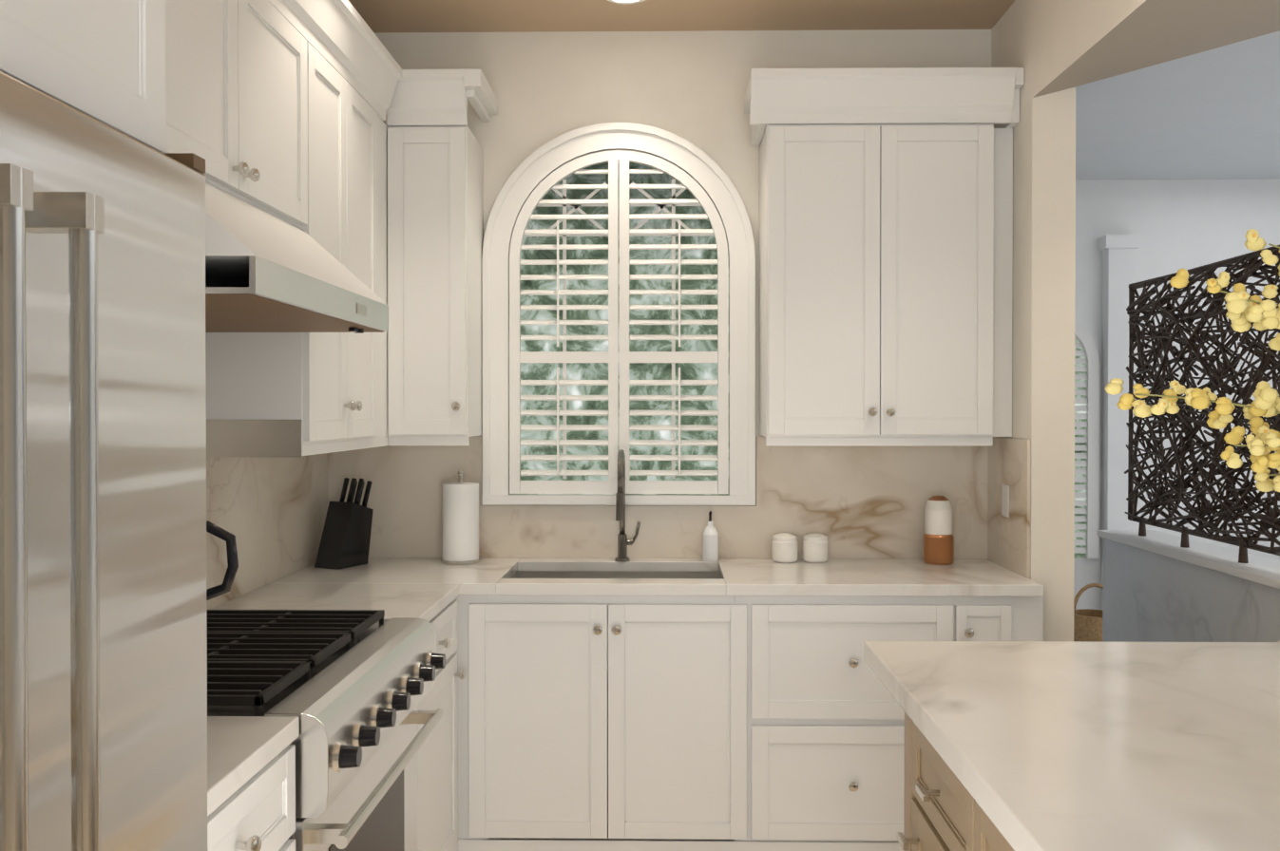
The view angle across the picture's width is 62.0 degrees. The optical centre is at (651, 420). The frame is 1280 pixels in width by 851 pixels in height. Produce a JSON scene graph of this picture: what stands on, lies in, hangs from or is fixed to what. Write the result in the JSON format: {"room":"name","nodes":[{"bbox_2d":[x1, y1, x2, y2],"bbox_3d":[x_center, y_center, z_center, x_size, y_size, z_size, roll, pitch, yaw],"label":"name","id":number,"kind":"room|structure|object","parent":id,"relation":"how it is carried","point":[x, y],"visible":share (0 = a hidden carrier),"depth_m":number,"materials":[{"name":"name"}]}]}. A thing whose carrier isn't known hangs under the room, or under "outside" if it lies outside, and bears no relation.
{"room":"kitchen","nodes":[
{"label":"kitchen","id":0,"kind":"room"},
{"bbox_2d":[206,520,238,600],"bbox_3d":[-0.794,0.357,1.736,0.246,0.390,0.150,0,1,1],"label":"coffee carafe","id":1,"kind":"object","parent":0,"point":[229,539],"visible":0.08,"depth_m":1.73,"materials":[{"name":"black plastic"}]},
{"bbox_2d":[373,29,991,505],"bbox_3d":[0.072,-0.029,4.194,2.670,2.950,0.150,0,1,1],"label":"wall","id":2,"kind":"structure","parent":0,"point":[546,86],"depth_m":4.11,"materials":[{"name":"paint"}]},
{"bbox_2d":[406,69,486,440],"bbox_3d":[-0.795,-0.587,3.952,0.285,1.290,0.348,0,1,1],"label":"upper cabinet","id":3,"kind":"object","parent":2,"relation":"attached to","point":[445,160],"depth_m":3.78,"materials":[{"name":"white wood"}]},
{"bbox_2d":[481,121,755,505],"bbox_3d":[-0.125,-0.409,4.090,1.044,1.462,0.053,0,1,1],"label":"kitchen window","id":4,"kind":"structure","parent":2,"relation":"in","point":[619,281],"depth_m":4.09,"materials":[{"name":"white wood"}]},
{"bbox_2d":[331,436,985,559],"bbox_3d":[0.035,0.315,4.116,2.537,0.508,0.011,0,1,1],"label":"backsplash","id":5,"kind":"structure","parent":2,"relation":"attached to","point":[850,502],"depth_m":4.11,"materials":[{"name":"beige stone"}]},
{"bbox_2d":[744,67,1024,445],"bbox_3d":[0.826,-0.571,3.906,0.948,1.320,0.388,0,1,1],"label":"upper cabinet","id":6,"kind":"object","parent":2,"relation":"attached to","point":[886,256],"visible":1,"depth_m":3.76,"materials":[{"name":"white wood"}]},
{"bbox_2d":[348,0,1279,179],"bbox_3d":[3.860,-1.533,1.820,10.620,0.100,10.150,0,1,1],"label":"ceiling","id":7,"kind":"structure","parent":0,"point":[1213,114],"depth_m":4.54,"materials":[{"name":"paint"}]},
{"bbox_2d":[607,0,645,4],"bbox_3d":[-0.090,-1.495,3.748,0.170,0.008,0.170,0,1,1],"label":"recessed light","id":8,"kind":"object","parent":7,"relation":"in","point":[625,2],"visible":0.94,"depth_m":3.80,"materials":[{"name":"white"}]},
{"bbox_2d":[991,0,1279,108],"bbox_3d":[1.670,-1.272,0.582,0.840,0.400,7.300,0,1,1],"label":"soffit beam","id":9,"kind":"structure","parent":7,"relation":"attached to","point":[1052,46],"depth_m":3.17,"materials":[{"name":"paint"}]},
{"bbox_2d":[999,86,1075,641],"bbox_3d":[1.352,0.174,3.880,0.100,2.550,0.740,0,1,1],"label":"wall","id":10,"kind":"structure","parent":0,"point":[1043,275],"depth_m":3.58,"materials":[{"name":"paint"}]},
{"bbox_2d":[985,437,1030,579],"bbox_3d":[1.295,0.318,3.859,0.011,0.508,0.432,0,1,1],"label":"backsplash","id":11,"kind":"structure","parent":10,"relation":"attached to","point":[1007,462],"depth_m":3.83,"materials":[{"name":"beige stone"}]},
{"bbox_2d":[1001,484,1009,517],"bbox_3d":[1.286,0.292,3.868,0.004,0.115,0.070,0,1,1],"label":"electrical outlet plate","id":12,"kind":"object","parent":11,"relation":"attached to","point":[1004,501],"visible":1,"depth_m":3.86,"materials":[{"name":"white plastic"}]},
{"bbox_2d":[1073,178,1279,610],"bbox_3d":[5.299,-0.052,6.791,7.900,2.950,0.150,0,1,1],"label":"wall","id":13,"kind":"structure","parent":0,"point":[1176,225],"depth_m":6.74,"materials":[{"name":"paint"}]},
{"bbox_2d":[1074,320,1099,558],"bbox_3d":[2.498,0.093,6.741,0.660,1.560,0.038,0,1,1],"label":"living room window","id":14,"kind":"structure","parent":13,"relation":"in","point":[1086,444],"depth_m":6.73,"materials":[{"name":"white wood"}]},
{"bbox_2d":[1098,234,1140,610],"bbox_3d":[2.937,0.135,6.695,0.210,2.583,0.119,0,1,1],"label":"pilaster","id":15,"kind":"object","parent":13,"relation":"attached to","point":[1117,264],"visible":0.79,"depth_m":6.66,"materials":[{"name":"paint"}]},
{"bbox_2d":[1096,530,1279,642],"bbox_3d":[2.251,0.991,4.109,0.270,0.918,1.970,0,1,1],"label":"wall","id":16,"kind":"structure","parent":0,"point":[1158,586],"depth_m":4.31,"materials":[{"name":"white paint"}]},
{"bbox_2d":[1124,245,1279,563],"bbox_3d":[2.222,-0.049,4.177,0.067,1.160,1.589,0,1,1],"label":"sculpture","id":17,"kind":"object","parent":16,"relation":"on","point":[1163,336],"visible":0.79,"depth_m":4.31,"materials":[{"name":"brown metal"}]},
{"bbox_3d":[0.310,1.488,0.628,3.560,0.020,7.300,0,1,1],"label":"floor","id":18,"kind":"structure","parent":0,"visible":0},
{"bbox_2d":[0,71,207,850],"bbox_3d":[-0.916,0.566,0.980,0.770,1.819,0.914,0,1,1],"label":"refrigerator","id":19,"kind":"object","parent":18,"relation":"on","point":[103,598],"visible":1,"depth_m":1.15,"materials":[{"name":"silver metal"}]},
{"bbox_2d":[207,745,295,850],"bbox_3d":[-0.980,1.031,1.719,0.635,0.876,0.548,0,1,1],"label":"base cabinet","id":20,"kind":"object","parent":18,"relation":"on","point":[259,816],"depth_m":1.82,"materials":[{"name":"white wood"}]},
{"bbox_2d":[207,716,299,817],"bbox_3d":[-0.975,0.573,1.716,0.629,0.039,0.546,0,1,1],"label":"countertop","id":21,"kind":"structure","parent":20,"relation":"on","point":[241,751],"depth_m":1.82,"materials":[{"name":"white stone"}]},
{"bbox_2d":[206,610,445,850],"bbox_3d":[-0.917,0.987,2.459,0.717,0.950,0.925,0,1,1],"label":"range","id":22,"kind":"object","parent":18,"relation":"on","point":[350,689],"visible":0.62,"depth_m":2.36,"materials":[{"name":"silver metal"}]},
{"bbox_2d":[417,594,461,850],"bbox_3d":[-0.956,1.017,3.235,0.635,0.876,0.616,0,1,1],"label":"base cabinet","id":23,"kind":"object","parent":18,"relation":"on","point":[439,758],"depth_m":3.30,"materials":[{"name":"white wood"}]},
{"bbox_2d":[210,576,465,622],"bbox_3d":[-0.950,0.559,3.217,0.630,0.039,0.590,0,1,1],"label":"countertop","id":24,"kind":"structure","parent":23,"relation":"on","point":[424,598],"depth_m":3.29,"materials":[{"name":"white stone"}]},
{"bbox_2d":[286,557,1043,596],"bbox_3d":[0.015,0.554,3.804,2.542,0.039,0.614,0,1,1],"label":"countertop","id":25,"kind":"structure","parent":23,"relation":"on","point":[738,577],"depth_m":3.60,"materials":[{"name":"white stone"}]},
{"bbox_2d":[511,571,720,578],"bbox_3d":[-0.129,0.684,3.819,0.788,0.220,0.428,0,1,1],"label":"undermount sink","id":26,"kind":"object","parent":25,"relation":"in","point":[616,575],"depth_m":4.03,"materials":[{"name":"silver metal"}]},
{"bbox_2d":[614,449,640,561],"bbox_3d":[-0.090,0.319,3.957,0.099,0.426,0.215,0,1,1],"label":"gooseneck faucet","id":27,"kind":"object","parent":25,"relation":"on","point":[623,542],"visible":1,"depth_m":4.01,"materials":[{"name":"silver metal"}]},
{"bbox_2d":[702,511,718,561],"bbox_3d":[0.224,0.437,4.040,0.060,0.190,0.060,0,1,1],"label":"soap dispenser","id":28,"kind":"object","parent":25,"relation":"on","point":[710,544],"visible":1,"depth_m":4.02,"materials":[{"name":"white ceramic"}]},
{"bbox_2d":[771,533,797,563],"bbox_3d":[0.504,0.479,4.017,0.096,0.106,0.096,0,1,1],"label":"ceramic jar","id":29,"kind":"object","parent":25,"relation":"on","point":[784,547],"visible":1,"depth_m":3.98,"materials":[{"name":"white ceramic"}]},
{"bbox_2d":[802,533,827,563],"bbox_3d":[0.619,0.479,4.015,0.096,0.106,0.096,0,1,1],"label":"ceramic jar","id":30,"kind":"object","parent":25,"relation":"on","point":[814,547],"visible":1,"depth_m":3.98,"materials":[{"name":"white ceramic"}]},
{"bbox_2d":[923,496,954,565],"bbox_3d":[1.073,0.406,3.977,0.110,0.252,0.110,0,1,1],"label":"copper canister","id":31,"kind":"object","parent":25,"relation":"on","point":[938,543],"visible":1,"depth_m":3.93,"materials":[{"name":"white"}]},
{"bbox_2d":[461,594,518,850],"bbox_3d":[-0.903,1.012,3.833,0.729,0.876,0.618,0,1,1],"label":"base cabinet","id":32,"kind":"object","parent":18,"relation":"on","point":[489,623],"depth_m":3.52,"materials":[{"name":"white wood"}]},
{"bbox_2d":[295,557,488,573],"bbox_3d":[-0.940,0.554,3.827,0.630,0.039,0.390,0,1,1],"label":"countertop","id":33,"kind":"structure","parent":32,"relation":"on","point":[374,564],"depth_m":3.87,"materials":[{"name":"white stone"}]},
{"bbox_2d":[314,477,373,570],"bbox_3d":[-1.127,0.374,3.923,0.110,0.318,0.204,0,1,26],"label":"knife block","id":34,"kind":"object","parent":33,"relation":"on","point":[345,541],"visible":1,"depth_m":3.89,"materials":[{"name":"black wood"}]},
{"bbox_2d":[440,470,480,564],"bbox_3d":[-0.716,0.358,4.005,0.150,0.347,0.150,0,1,1],"label":"paper towel roll","id":35,"kind":"object","parent":33,"relation":"on","point":[460,522],"visible":1,"depth_m":3.95,"materials":[{"name":"white paper"}]},
{"bbox_2d":[492,632,621,850],"bbox_3d":[-0.339,1.150,3.825,0.400,0.600,0.618,0,1,1],"label":"base cabinet","id":36,"kind":"object","parent":18,"relation":"on","point":[551,691],"depth_m":3.52,"materials":[{"name":"white wood"}]},
{"bbox_2d":[610,632,724,850],"bbox_3d":[0.071,1.150,3.819,0.420,0.600,0.618,0,1,1],"label":"base cabinet","id":37,"kind":"object","parent":18,"relation":"on","point":[671,723],"depth_m":3.51,"materials":[{"name":"white wood"}]},
{"bbox_2d":[716,595,959,850],"bbox_3d":[0.630,1.012,3.808,0.741,0.876,0.618,0,1,1],"label":"base cabinet","id":38,"kind":"object","parent":18,"relation":"on","point":[814,740],"depth_m":3.51,"materials":[{"name":"white wood"}]},
{"bbox_2d":[896,711,1013,850],"bbox_3d":[1.215,1.042,1.165,1.468,0.864,2.170,0,1,1],"label":"base cabinet","id":39,"kind":"object","parent":18,"relation":"on","point":[943,811],"visible":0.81,"depth_m":1.98,"materials":[{"name":"beige wood"}]},
{"bbox_2d":[864,641,1279,850],"bbox_3d":[1.249,0.582,1.315,1.485,0.050,2.620,0,1,1],"label":"countertop","id":40,"kind":"structure","parent":39,"relation":"on","point":[1059,746],"depth_m":1.88,"materials":[{"name":"stone"}]},
{"bbox_2d":[959,596,1020,641],"bbox_3d":[1.096,1.012,3.801,0.190,0.876,0.618,0,1,1],"label":"base cabinet","id":41,"kind":"object","parent":18,"relation":"on","point":[982,619],"depth_m":3.50,"materials":[{"name":"white wood"}]},
{"bbox_3d":[3.861,1.499,1.922,10.620,0.056,10.000,0,1,1],"label":"floor","id":42,"kind":"structure","parent":0,"visible":0},
{"bbox_2d":[1073,583,1103,642],"bbox_3d":[2.599,1.191,6.240,0.300,0.480,0.300,0,1,1],"label":"wicker basket","id":43,"kind":"object","parent":42,"relation":"on","point":[1087,625],"visible":0.25,"depth_m":6.16,"materials":[{"name":"brown wicker"}]},
{"bbox_3d":[-1.395,0.003,0.642,0.150,2.950,7.300,0,1,1],"label":"wall","id":44,"kind":"structure","parent":0,"visible":0},
{"bbox_2d":[0,0,182,152],"bbox_3d":[-0.981,-0.778,1.147,0.658,0.858,0.557,0,1,1],"label":"upper cabinet","id":45,"kind":"object","parent":44,"relation":"attached to","point":[117,63],"depth_m":1.28,"materials":[{"name":"white wood"}]},
{"bbox_2d":[182,0,258,205],"bbox_3d":[-1.119,-0.866,2.224,0.348,0.700,0.527,0,1,1],"label":"upper cabinet","id":46,"kind":"object","parent":44,"relation":"attached to","point":[220,37],"depth_m":2.36,"materials":[{"name":"white wood"}]},
{"bbox_2d":[206,453,331,610],"bbox_3d":[-1.279,0.170,2.792,0.011,0.823,2.697,0,1,1],"label":"backsplash","id":47,"kind":"structure","parent":44,"relation":"attached to","point":[276,508],"depth_m":3.48,"materials":[{"name":"beige stone"}]},
{"bbox_2d":[205,0,361,452],"bbox_3d":[-1.105,-0.579,3.106,0.348,1.290,0.407,0,1,1],"label":"upper cabinet","id":48,"kind":"object","parent":44,"relation":"attached to","point":[266,391],"depth_m":3.00,"materials":[{"name":"white wood"}]},
{"bbox_2d":[254,0,315,235],"bbox_3d":[-1.112,-0.870,2.637,0.348,0.700,0.527,0,1,1],"label":"upper cabinet","id":49,"kind":"object","parent":44,"relation":"attached to","point":[277,108],"depth_m":2.76,"materials":[{"name":"white wood"}]},
{"bbox_2d":[205,181,388,333],"bbox_3d":[-0.997,-0.371,2.433,0.556,0.290,0.936,0,1,1],"label":"range hood","id":50,"kind":"object","parent":44,"relation":"attached to","point":[266,272],"visible":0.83,"depth_m":2.31,"materials":[{"name":"silver metal"}]},
{"bbox_2d":[357,22,376,444],"bbox_3d":[-1.100,-0.582,3.397,0.348,1.290,0.402,0,1,1],"label":"upper cabinet","id":51,"kind":"object","parent":44,"relation":"attached to","point":[366,47],"depth_m":3.48,"materials":[{"name":"white wood"}]},
{"bbox_3d":[1.262,0.339,1.673,0.220,0.428,0.220,0,1,1],"label":"ceramic vase","id":52,"kind":"object","parent":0,"visible":0},
{"bbox_2d":[1104,229,1279,492],"bbox_3d":[1.340,-0.137,1.728,1.191,0.564,0.343,0,1,1],"label":"flowers","id":53,"kind":"object","parent":52,"relation":"in","point":[1243,313],"visible":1,"depth_m":1.67,"materials":[{"name":"yellow plant"}]}
]}

